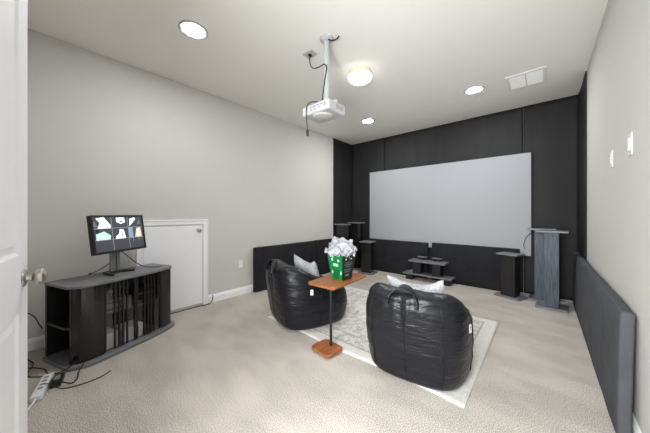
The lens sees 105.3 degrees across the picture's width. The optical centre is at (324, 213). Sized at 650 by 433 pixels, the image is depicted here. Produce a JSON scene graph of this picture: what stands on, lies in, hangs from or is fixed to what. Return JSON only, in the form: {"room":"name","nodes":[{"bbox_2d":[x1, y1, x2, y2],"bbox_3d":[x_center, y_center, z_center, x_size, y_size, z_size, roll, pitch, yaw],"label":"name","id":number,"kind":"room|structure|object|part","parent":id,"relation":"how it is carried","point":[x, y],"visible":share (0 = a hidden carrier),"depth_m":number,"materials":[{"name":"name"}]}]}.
{"room":"home theater","nodes":[
{"label":"home theater","id":0,"kind":"room"},
{"bbox_2d":[27,28,332,338],"bbox_3d":[-1.037,-0.203,3.867,0.120,2.732,5.093,0,0,41],"label":"wall","id":1,"kind":"structure","parent":0,"point":[106,135],"depth_m":2.73,"materials":[{"name":"paint"}]},
{"bbox_2d":[27,313,42,328],"bbox_3d":[-2.390,0.873,2.046,0.238,0.107,0.025,0,0,18],"label":"power cable","id":2,"kind":"object","parent":1,"relation":"hanging from","point":[27,313],"visible":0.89,"depth_m":2.04,"materials":[{"name":"black rubber"}]},
{"bbox_2d":[27,335,44,351],"bbox_3d":[-2.304,1.111,2.326,0.014,0.104,0.865,0,0,41],"label":"baseboard","id":3,"kind":"structure","parent":1,"relation":"attached to","point":[35,343],"depth_m":2.13,"materials":[{"name":"white paint"}]},
{"bbox_2d":[136,219,207,310],"bbox_3d":[-1.760,0.617,2.928,0.096,1.092,0.754,0,0,41],"label":"door","id":4,"kind":"structure","parent":1,"relation":"in","point":[183,246],"depth_m":2.99,"materials":[{"name":"white paint"}]},
{"bbox_2d":[208,284,252,302],"bbox_3d":[-0.448,1.111,4.434,0.014,0.104,3.225,0,0,41],"label":"baseboard","id":5,"kind":"structure","parent":1,"relation":"attached to","point":[246,289],"depth_m":3.44,"materials":[{"name":"white paint"}]},
{"bbox_2d":[238,260,242,267],"bbox_3d":[-1.213,0.722,3.570,0.008,0.115,0.072,0,0,41],"label":"wall outlet","id":6,"kind":"object","parent":1,"relation":"attached to","point":[240,262],"visible":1,"depth_m":3.56,"materials":[{"name":"white plastic"}]},
{"bbox_2d":[253,241,315,292],"bbox_3d":[-0.617,0.832,4.159,0.091,0.662,1.303,0,0,41],"label":"fabric panel","id":7,"kind":"object","parent":1,"relation":"attached to","point":[306,251],"visible":0.63,"depth_m":3.93,"materials":[{"name":"black fabric"}]},
{"bbox_2d":[333,138,351,239],"bbox_3d":[0.395,-0.254,5.388,0.014,2.623,0.675,0,0,41],"label":"drape","id":8,"kind":"object","parent":1,"relation":"attached to","point":[342,151],"visible":0.63,"depth_m":5.36,"materials":[{"name":"black fabric"}]},
{"bbox_2d":[27,0,607,144],"bbox_3d":[0.370,-1.619,2.628,3.870,0.100,5.093,0,0,41],"label":"ceiling","id":9,"kind":"structure","parent":0,"point":[422,56],"depth_m":2.36,"materials":[{"name":"paint"}]},
{"bbox_2d":[178,20,207,39],"bbox_3d":[-1.122,-1.562,2.118,0.226,0.013,0.226,0,0,41],"label":"recessed light","id":10,"kind":"object","parent":9,"relation":"in","point":[192,29],"visible":1,"depth_m":2.10,"materials":[{"name":"white plastic"}]},
{"bbox_2d":[302,49,316,58],"bbox_3d":[-0.147,-1.558,2.437,0.120,0.022,0.090,0,0,39],"label":"outlet","id":11,"kind":"object","parent":9,"relation":"attached to","point":[311,52],"visible":0.95,"depth_m":2.42,"materials":[{"name":"white plastic"}]},
{"bbox_2d":[303,33,344,123],"bbox_3d":[-0.006,-1.212,2.247,0.321,0.715,0.254,0,0,41],"label":"projector","id":12,"kind":"object","parent":9,"relation":"hanging from","point":[328,109],"visible":0.99,"depth_m":2.19,"materials":[{"name":"white plastic"}]},
{"bbox_2d":[306,101,317,136],"bbox_3d":[-0.117,-0.830,2.163,0.106,0.311,0.028,0,0,1],"label":"cable","id":13,"kind":"object","parent":12,"relation":"hanging from","point":[307,130],"visible":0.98,"depth_m":2.16,"materials":[{"name":"black rubber"}]},
{"bbox_2d":[309,56,326,99],"bbox_3d":[-0.069,-1.257,2.297,0.054,0.579,0.325,0,0,-24],"label":"cable","id":14,"kind":"object","parent":12,"relation":"attached to","point":[309,56],"visible":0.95,"depth_m":2.19,"materials":[{"name":"black rubber"}]},
{"bbox_2d":[336,103,342,110],"bbox_3d":[0.127,-0.924,2.156,0.003,0.040,0.099,0,0,41],"label":"vent","id":15,"kind":"object","parent":12,"relation":"attached to","point":[339,107],"depth_m":2.15,"materials":[{"name":"white plastic"}]},
{"bbox_2d":[348,65,371,85],"bbox_3d":[0.387,-1.511,2.745,0.260,0.116,0.260,0,0,41],"label":"dome light","id":16,"kind":"object","parent":9,"relation":"attached to","point":[359,75],"visible":1,"depth_m":2.67,"materials":[{"name":"white glass"}]},
{"bbox_2d":[361,118,374,123],"bbox_3d":[0.726,-1.562,4.195,0.226,0.013,0.226,0,0,41],"label":"recessed light","id":17,"kind":"object","parent":9,"relation":"in","point":[368,120],"visible":1,"depth_m":4.18,"materials":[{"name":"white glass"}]},
{"bbox_2d":[464,85,484,94],"bbox_3d":[1.888,-1.562,3.144,0.226,0.013,0.226,0,0,41],"label":"recessed light","id":18,"kind":"object","parent":9,"relation":"in","point":[474,89],"visible":1,"depth_m":3.12,"materials":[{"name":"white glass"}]},
{"bbox_2d":[505,66,546,90],"bbox_3d":[2.344,-1.564,2.895,0.360,0.010,0.400,0,0,41],"label":"ceiling vent","id":19,"kind":"object","parent":9,"relation":"in","point":[539,75],"visible":1,"depth_m":2.88,"materials":[{"name":"white metal"}]},
{"bbox_2d":[27,269,615,432],"bbox_3d":[0.083,1.213,2.301,3.870,0.100,5.963,0,0,41],"label":"floor","id":20,"kind":"structure","parent":0,"point":[223,366],"depth_m":1.68,"materials":[{"name":"beige carpet"}]},
{"bbox_2d":[27,359,42,377],"bbox_3d":[-2.196,1.151,1.848,0.466,0.023,0.065,0,0,32],"label":"power cable","id":21,"kind":"object","parent":20,"relation":"on","point":[32,362],"visible":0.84,"depth_m":1.83,"materials":[{"name":"black rubber"}]},
{"bbox_2d":[27,373,53,410],"bbox_3d":[-1.796,1.144,1.523,0.077,0.036,0.566,0,0,-32],"label":"power strip","id":22,"kind":"object","parent":20,"relation":"on","point":[41,388],"visible":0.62,"depth_m":1.59,"materials":[{"name":"white plastic"}]},
{"bbox_3d":[-1.730,1.150,1.399,0.018,0.023,0.290,0,0,-22],"label":"strip cord","id":23,"kind":"part","parent":22,"relation":"part of","materials":[{"name":"white plastic"}]},
{"bbox_2d":[27,361,76,373],"bbox_3d":[-2.029,1.121,1.831,0.406,0.083,0.118,0,0,-7],"label":"power cable","id":24,"kind":"object","parent":20,"relation":"on","point":[45,370],"visible":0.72,"depth_m":1.82,"materials":[{"name":"black rubber"}]},
{"bbox_2d":[50,372,64,388],"bbox_3d":[-1.836,1.142,1.705,0.052,0.040,0.120,0,0,-37],"label":"power adapter","id":25,"kind":"object","parent":20,"relation":"on","point":[57,378],"visible":0.99,"depth_m":1.68,"materials":[{"name":"black plastic"}]},
{"bbox_2d":[61,363,83,383],"bbox_3d":[-1.762,1.136,1.764,0.070,0.053,0.175,0,0,-2],"label":"power cable","id":26,"kind":"object","parent":20,"relation":"on","point":[83,363],"visible":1,"depth_m":1.74,"materials":[{"name":"black rubber"}]},
{"bbox_2d":[36,370,110,388],"bbox_3d":[-1.735,1.142,1.701,0.394,0.044,0.110,0,0,-26],"label":"power cable","id":27,"kind":"object","parent":20,"relation":"on","point":[110,370],"visible":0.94,"depth_m":1.67,"materials":[{"name":"black rubber"}]},
{"bbox_2d":[42,263,173,371],"bbox_3d":[-1.857,0.854,2.275,0.454,0.617,0.872,0,0,23],"label":"media cabinet","id":28,"kind":"object","parent":20,"relation":"on","point":[77,320],"visible":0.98,"depth_m":2.04,"materials":[{"name":"grey wood"}]},
{"bbox_3d":[-2.211,0.850,1.977,0.026,0.566,0.016,0,0,23],"label":"corner post","id":29,"kind":"part","parent":28,"relation":"part of","materials":[{"name":"black wood"}]},
{"bbox_2d":[47,316,68,330],"bbox_3d":[-2.015,0.869,1.992,0.354,0.018,0.193,0,0,23],"label":"shelf","id":30,"kind":"object","parent":28,"relation":"attached to","point":[60,322],"depth_m":1.96,"materials":[{"name":"black wood"}]},
{"bbox_3d":[-1.842,0.850,1.929,0.043,0.566,0.198,0,0,39],"label":"curved panel","id":31,"kind":"part","parent":28,"relation":"part of","materials":[{"name":"black laminate"}]},
{"bbox_3d":[-2.060,0.850,2.356,0.010,0.566,0.800,0,0,23],"label":"panel","id":32,"kind":"part","parent":28,"relation":"part of","materials":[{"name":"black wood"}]},
{"bbox_2d":[107,327,117,349],"bbox_3d":[-1.879,1.068,2.125,0.170,0.130,0.105,0,0,23],"label":"box","id":33,"kind":"object","parent":28,"relation":"on","point":[110,332],"visible":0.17,"depth_m":2.10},
{"bbox_2d":[86,215,146,275],"bbox_3d":[-1.917,0.278,2.281,0.168,0.532,0.494,0,0,8],"label":"computer monitor","id":34,"kind":"object","parent":28,"relation":"on","point":[111,235],"visible":1,"depth_m":2.24,"materials":[{"name":"black plastic"}]},
{"bbox_2d":[122,252,161,267],"bbox_3d":[-1.810,0.437,2.443,0.039,0.214,0.365,0,0,41],"label":"cable","id":35,"kind":"object","parent":34,"relation":"attached to","point":[122,252],"visible":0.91,"depth_m":2.42,"materials":[{"name":"black rubber"}]},
{"bbox_2d":[107,301,130,313],"bbox_3d":[-1.908,0.815,2.202,0.256,0.060,0.205,0,0,23],"label":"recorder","id":36,"kind":"object","parent":28,"relation":"on","point":[110,309],"visible":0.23,"depth_m":2.12,"materials":[{"name":"black plastic"}]},
{"bbox_2d":[107,292,130,306],"bbox_3d":[-1.908,0.759,2.202,0.256,0.050,0.205,0,0,23],"label":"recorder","id":37,"kind":"object","parent":36,"relation":"on","point":[110,296],"visible":0.23,"depth_m":2.18,"materials":[{"name":"black plastic"}]},
{"bbox_2d":[113,319,142,341],"bbox_3d":[-1.807,1.073,2.282,0.161,0.120,0.160,0,0,23],"label":"box","id":38,"kind":"object","parent":28,"relation":"on","point":[130,322],"visible":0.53,"depth_m":2.25,"materials":[{"name":"beige plastic"}]},
{"bbox_2d":[107,299,156,316],"bbox_3d":[-1.888,0.854,2.313,0.337,0.018,0.463,0,0,23],"label":"shelf","id":39,"kind":"object","parent":28,"relation":"attached to","point":[132,306],"depth_m":2.25,"materials":[{"name":"black wood"}]},
{"bbox_2d":[117,282,155,304],"bbox_3d":[-1.833,0.774,2.420,0.266,0.142,0.195,0,0,23],"label":"receiver","id":40,"kind":"object","parent":28,"relation":"on","point":[140,284],"visible":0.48,"depth_m":2.34,"materials":[{"name":"black plastic"}]},
{"bbox_3d":[-1.626,0.850,2.545,0.029,0.566,0.154,0,0,0],"label":"curved panel","id":41,"kind":"part","parent":28,"relation":"part of","materials":[{"name":"black laminate"}]},
{"bbox_2d":[171,295,212,313],"bbox_3d":[-1.692,1.112,2.973,0.040,0.100,0.725,0,0,41],"label":"power cable","id":42,"kind":"object","parent":20,"relation":"on","point":[212,295],"visible":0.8,"depth_m":3.07,"materials":[{"name":"black rubber"}]},
{"bbox_2d":[314,238,331,274],"bbox_3d":[0.003,0.830,4.864,0.092,0.666,0.563,0,0,41],"label":"speaker stand","id":43,"kind":"object","parent":20,"relation":"on","point":[322,261],"visible":0.43,"depth_m":4.74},
{"bbox_2d":[334,224,350,240],"bbox_3d":[0.367,0.685,5.121,0.280,0.954,0.280,0,0,39],"label":"speaker stand","id":44,"kind":"object","parent":20,"relation":"on","point":[342,230],"visible":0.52,"depth_m":5.05,"materials":[{"name":"grey wood"}]},
{"bbox_2d":[348,222,364,269],"bbox_3d":[0.669,0.670,5.275,0.300,0.984,0.240,0,0,41],"label":"speaker stand","id":45,"kind":"object","parent":20,"relation":"on","point":[356,227],"visible":0.79,"depth_m":5.20,"materials":[{"name":"grey wood"}]},
{"bbox_2d":[358,240,376,274],"bbox_3d":[0.839,0.850,4.885,0.300,0.624,0.280,0,0,33],"label":"speaker stand","id":46,"kind":"object","parent":20,"relation":"on","point":[367,247],"visible":0.98,"depth_m":4.82,"materials":[{"name":"grey wood"}]},
{"bbox_3d":[0.839,0.549,4.885,0.250,0.022,0.240,0,0,33],"label":"plate","id":47,"kind":"part","parent":46,"relation":"part of","materials":[{"name":"grey wood"}]},
{"bbox_3d":[0.839,1.151,4.885,0.300,0.023,0.280,0,0,33],"label":"plate","id":48,"kind":"part","parent":46,"relation":"part of","materials":[{"name":"grey wood"}]},
{"bbox_2d":[267,286,498,408],"bbox_3d":[0.603,1.157,2.720,1.979,0.010,1.566,0,0,41],"label":"area rug","id":49,"kind":"object","parent":20,"relation":"on","point":[350,332],"visible":0.27,"depth_m":2.33,"materials":[{"name":"white fabric"}]},
{"bbox_2d":[264,259,346,329],"bbox_3d":[-0.220,0.813,2.780,0.877,0.676,0.737,0,0,-32],"label":"bean bag chair","id":50,"kind":"object","parent":49,"relation":"on","point":[296,304],"visible":0.86,"depth_m":2.44,"materials":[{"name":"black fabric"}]},
{"bbox_3d":[-0.554,0.536,2.579,0.097,0.123,0.199,0,0,-32],"label":"carry handle","id":51,"kind":"part","parent":50,"relation":"part of","materials":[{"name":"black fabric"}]},
{"bbox_2d":[294,254,319,276],"bbox_3d":[-0.193,0.665,2.780,0.172,0.382,0.464,0,0,-34],"label":"throw pillow","id":52,"kind":"object","parent":50,"relation":"on","point":[311,268],"visible":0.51,"depth_m":2.67,"materials":[{"name":"white fabric"}]},
{"bbox_2d":[308,272,365,357],"bbox_3d":[0.117,0.884,2.330,0.385,0.529,0.691,0,0,41],"label":"side table","id":53,"kind":"object","parent":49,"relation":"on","point":[326,348],"visible":0.89,"depth_m":2.13,"materials":[{"name":"brown wood"}]},
{"bbox_2d":[327,254,355,280],"bbox_3d":[0.160,0.498,2.382,0.196,0.241,0.196,0,0,-44],"label":"bucket","id":54,"kind":"object","parent":53,"relation":"on","point":[341,267],"visible":0.86,"depth_m":2.32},
{"bbox_2d":[324,236,356,257],"bbox_3d":[0.146,0.329,2.388,0.291,0.223,0.321,0,0,-44],"label":"tissue paper","id":55,"kind":"object","parent":54,"relation":"in","point":[341,247],"visible":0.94,"depth_m":2.30,"materials":[{"name":"white paper"}]},
{"bbox_2d":[366,282,473,390],"bbox_3d":[0.740,0.813,1.951,0.737,0.676,0.877,0,0,34],"label":"bean bag chair","id":56,"kind":"object","parent":49,"relation":"on","point":[425,339],"visible":1,"depth_m":1.60,"materials":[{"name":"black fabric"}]},
{"bbox_3d":[0.517,0.536,1.631,0.199,0.123,0.097,0,0,34],"label":"carry handle","id":57,"kind":"part","parent":56,"relation":"part of","materials":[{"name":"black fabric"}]},
{"bbox_2d":[387,275,444,293],"bbox_3d":[0.728,0.671,1.948,0.484,0.399,0.175,0,0,45],"label":"throw pillow","id":58,"kind":"object","parent":56,"relation":"on","point":[438,287],"visible":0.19,"depth_m":1.87,"materials":[{"name":"white fabric"}]},
{"bbox_2d":[368,238,428,278],"bbox_3d":[1.386,0.840,4.841,1.228,0.646,0.073,0,0,41],"label":"fabric panel","id":59,"kind":"object","parent":20,"relation":"on","point":[391,256],"visible":0.77,"depth_m":4.79,"materials":[{"name":"black fabric"}]},
{"bbox_2d":[403,258,454,285],"bbox_3d":[1.775,0.987,4.284,0.810,0.351,0.240,0,0,41],"label":"speaker stand","id":60,"kind":"object","parent":20,"relation":"on","point":[418,264],"visible":0.94,"depth_m":4.20,"materials":[{"name":"grey wood"}]},
{"bbox_2d":[417,256,426,259],"bbox_3d":[1.733,0.785,4.415,0.160,0.050,0.090,0,0,41],"label":"block","id":61,"kind":"object","parent":60,"relation":"on","point":[419,257],"visible":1,"depth_m":4.39,"materials":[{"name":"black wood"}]},
{"bbox_2d":[431,257,442,261],"bbox_3d":[1.917,0.785,4.252,0.160,0.050,0.090,0,0,41],"label":"block","id":62,"kind":"object","parent":60,"relation":"on","point":[433,258],"visible":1,"depth_m":4.22,"materials":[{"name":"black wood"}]},
{"bbox_2d":[432,243,519,290],"bbox_3d":[2.354,0.835,3.989,1.228,0.656,0.073,0,0,41],"label":"fabric panel","id":63,"kind":"object","parent":20,"relation":"on","point":[470,265],"visible":0.65,"depth_m":3.95,"materials":[{"name":"black fabric"}]},
{"bbox_2d":[493,252,527,301],"bbox_3d":[2.595,0.858,3.478,0.250,0.609,0.310,0,0,-29],"label":"speaker stand","id":64,"kind":"object","parent":20,"relation":"on","point":[510,262],"visible":1,"depth_m":3.42,"materials":[{"name":"grey wood"}]},
{"bbox_3d":[2.595,0.564,3.478,0.220,0.022,0.260,0,0,-29],"label":"plate","id":65,"kind":"part","parent":64,"relation":"part of","materials":[{"name":"grey wood"}]},
{"bbox_3d":[2.595,1.151,3.478,0.250,0.023,0.310,0,0,-29],"label":"plate","id":66,"kind":"part","parent":64,"relation":"part of","materials":[{"name":"grey wood"}]},
{"bbox_2d":[528,228,556,300],"bbox_3d":[2.930,0.680,3.356,0.290,0.964,0.260,0,0,41],"label":"speaker stand","id":67,"kind":"object","parent":20,"relation":"on","point":[538,294],"visible":0.52,"depth_m":3.32,"materials":[{"name":"grey wood"}]},
{"bbox_3d":[2.930,1.151,3.356,0.265,0.023,0.260,0,0,41],"label":"plate","id":68,"kind":"part","parent":67,"relation":"part of","materials":[{"name":"grey wood"}]},
{"bbox_3d":[2.930,0.209,3.356,0.290,0.022,0.220,0,0,41],"label":"plate","id":69,"kind":"part","parent":67,"relation":"part of","materials":[{"name":"grey wood"}]},
{"bbox_2d":[535,230,568,313],"bbox_3d":[2.814,0.685,3.081,0.300,0.954,0.270,0,0,44],"label":"speaker stand","id":70,"kind":"object","parent":20,"relation":"on","point":[551,301],"visible":1,"depth_m":3.02,"materials":[{"name":"grey wood"}]},
{"bbox_3d":[2.814,0.219,3.081,0.300,0.022,0.220,0,0,44],"label":"plate","id":71,"kind":"part","parent":70,"relation":"part of","materials":[{"name":"grey wood"}]},
{"bbox_3d":[2.814,1.151,3.081,0.300,0.023,0.270,0,0,44],"label":"plate","id":72,"kind":"part","parent":70,"relation":"part of","materials":[{"name":"grey wood"}]},
{"bbox_2d":[572,252,635,432],"bbox_3d":[2.398,0.829,2.246,0.068,0.667,2.653,1,1,41],"label":"fabric panel","id":73,"kind":"object","parent":20,"relation":"on","point":[607,324],"visible":1,"depth_m":1.47,"materials":[{"name":"grey fabric"}]},
{"bbox_2d":[362,94,577,300],"bbox_3d":[2.014,-0.203,4.493,3.630,2.732,0.120,0,0,41],"label":"wall","id":74,"kind":"structure","parent":0,"point":[577,94],"depth_m":3.63,"materials":[{"name":"paint"}]},
{"bbox_2d":[352,138,383,240],"bbox_3d":[0.908,-0.206,5.375,0.803,2.718,0.016,0,0,41],"label":"drape","id":75,"kind":"object","parent":74,"relation":"attached to","point":[368,156],"visible":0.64,"depth_m":5.43,"materials":[{"name":"black fabric"}]},
{"bbox_2d":[369,152,531,255],"bbox_3d":[1.947,-0.138,4.412,2.651,1.487,0.022,0,0,41],"label":"projection screen","id":76,"kind":"object","parent":74,"relation":"attached to","point":[487,201],"visible":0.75,"depth_m":4.14,"materials":[{"name":"fabric"}]},
{"bbox_2d":[384,107,522,292],"bbox_3d":[2.054,-0.206,4.366,2.246,2.718,0.016,0,0,41],"label":"acoustic panel","id":77,"kind":"object","parent":74,"relation":"attached to","point":[499,133],"visible":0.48,"depth_m":4.17,"materials":[{"name":"black fabric"}]},
{"bbox_2d":[524,95,578,300],"bbox_3d":[3.114,-0.206,3.432,0.575,2.718,0.016,0,0,41],"label":"acoustic panel","id":78,"kind":"object","parent":74,"relation":"attached to","point":[550,127],"visible":0.68,"depth_m":3.39,"materials":[{"name":"black fabric"}]},
{"bbox_2d":[586,0,649,432],"bbox_3d":[1.777,-0.203,1.388,0.120,2.732,5.093,0,0,41],"label":"wall","id":79,"kind":"structure","parent":0,"point":[618,71],"depth_m":1.44,"materials":[{"name":"paint"}]},
{"bbox_2d":[578,71,585,259],"bbox_3d":[3.093,-0.254,2.987,0.017,2.623,0.712,0,0,41],"label":"drape","id":80,"kind":"object","parent":79,"relation":"attached to","point":[582,93],"visible":0.77,"depth_m":2.96,"materials":[{"name":"black fabric"}]},
{"bbox_2d":[609,150,612,167],"bbox_3d":[1.988,-0.380,1.727,0.011,0.115,0.072,0,0,41],"label":"wall control","id":81,"kind":"object","parent":79,"relation":"attached to","point":[611,151],"visible":1,"depth_m":1.71,"materials":[{"name":"white plastic"}]},
{"bbox_2d":[627,132,632,156],"bbox_3d":[1.658,-0.377,1.352,0.011,0.122,0.075,0,0,41],"label":"light switch","id":82,"kind":"object","parent":79,"relation":"attached to","point":[630,136],"visible":1,"depth_m":1.33,"materials":[{"name":"white plastic"}]},
{"bbox_2d":[632,412,641,432],"bbox_3d":[1.727,1.111,1.433,0.014,0.104,4.853,0,0,41],"label":"baseboard","id":83,"kind":"structure","parent":79,"relation":"attached to","point":[635,427],"depth_m":1.26,"materials":[{"name":"white paint"}]},
{"bbox_3d":[-1.273,-0.203,0.762,3.630,2.732,0.120,0,0,41],"label":"wall","id":84,"kind":"structure","parent":0,"visible":0},
{"bbox_2d":[0,0,46,432],"bbox_3d":[-0.897,0.141,0.681,0.092,2.020,0.764,0,0,-41],"label":"door","id":85,"kind":"structure","parent":84,"relation":"in","point":[14,276],"depth_m":0.84,"materials":[{"name":"white paint"}]},
{"bbox_3d":[-1.092,0.236,0.933,0.060,0.066,0.066,0,0,-41],"label":"knob","id":86,"kind":"part","parent":85,"relation":"part of","materials":[{"name":"silver metal"}]}
]}

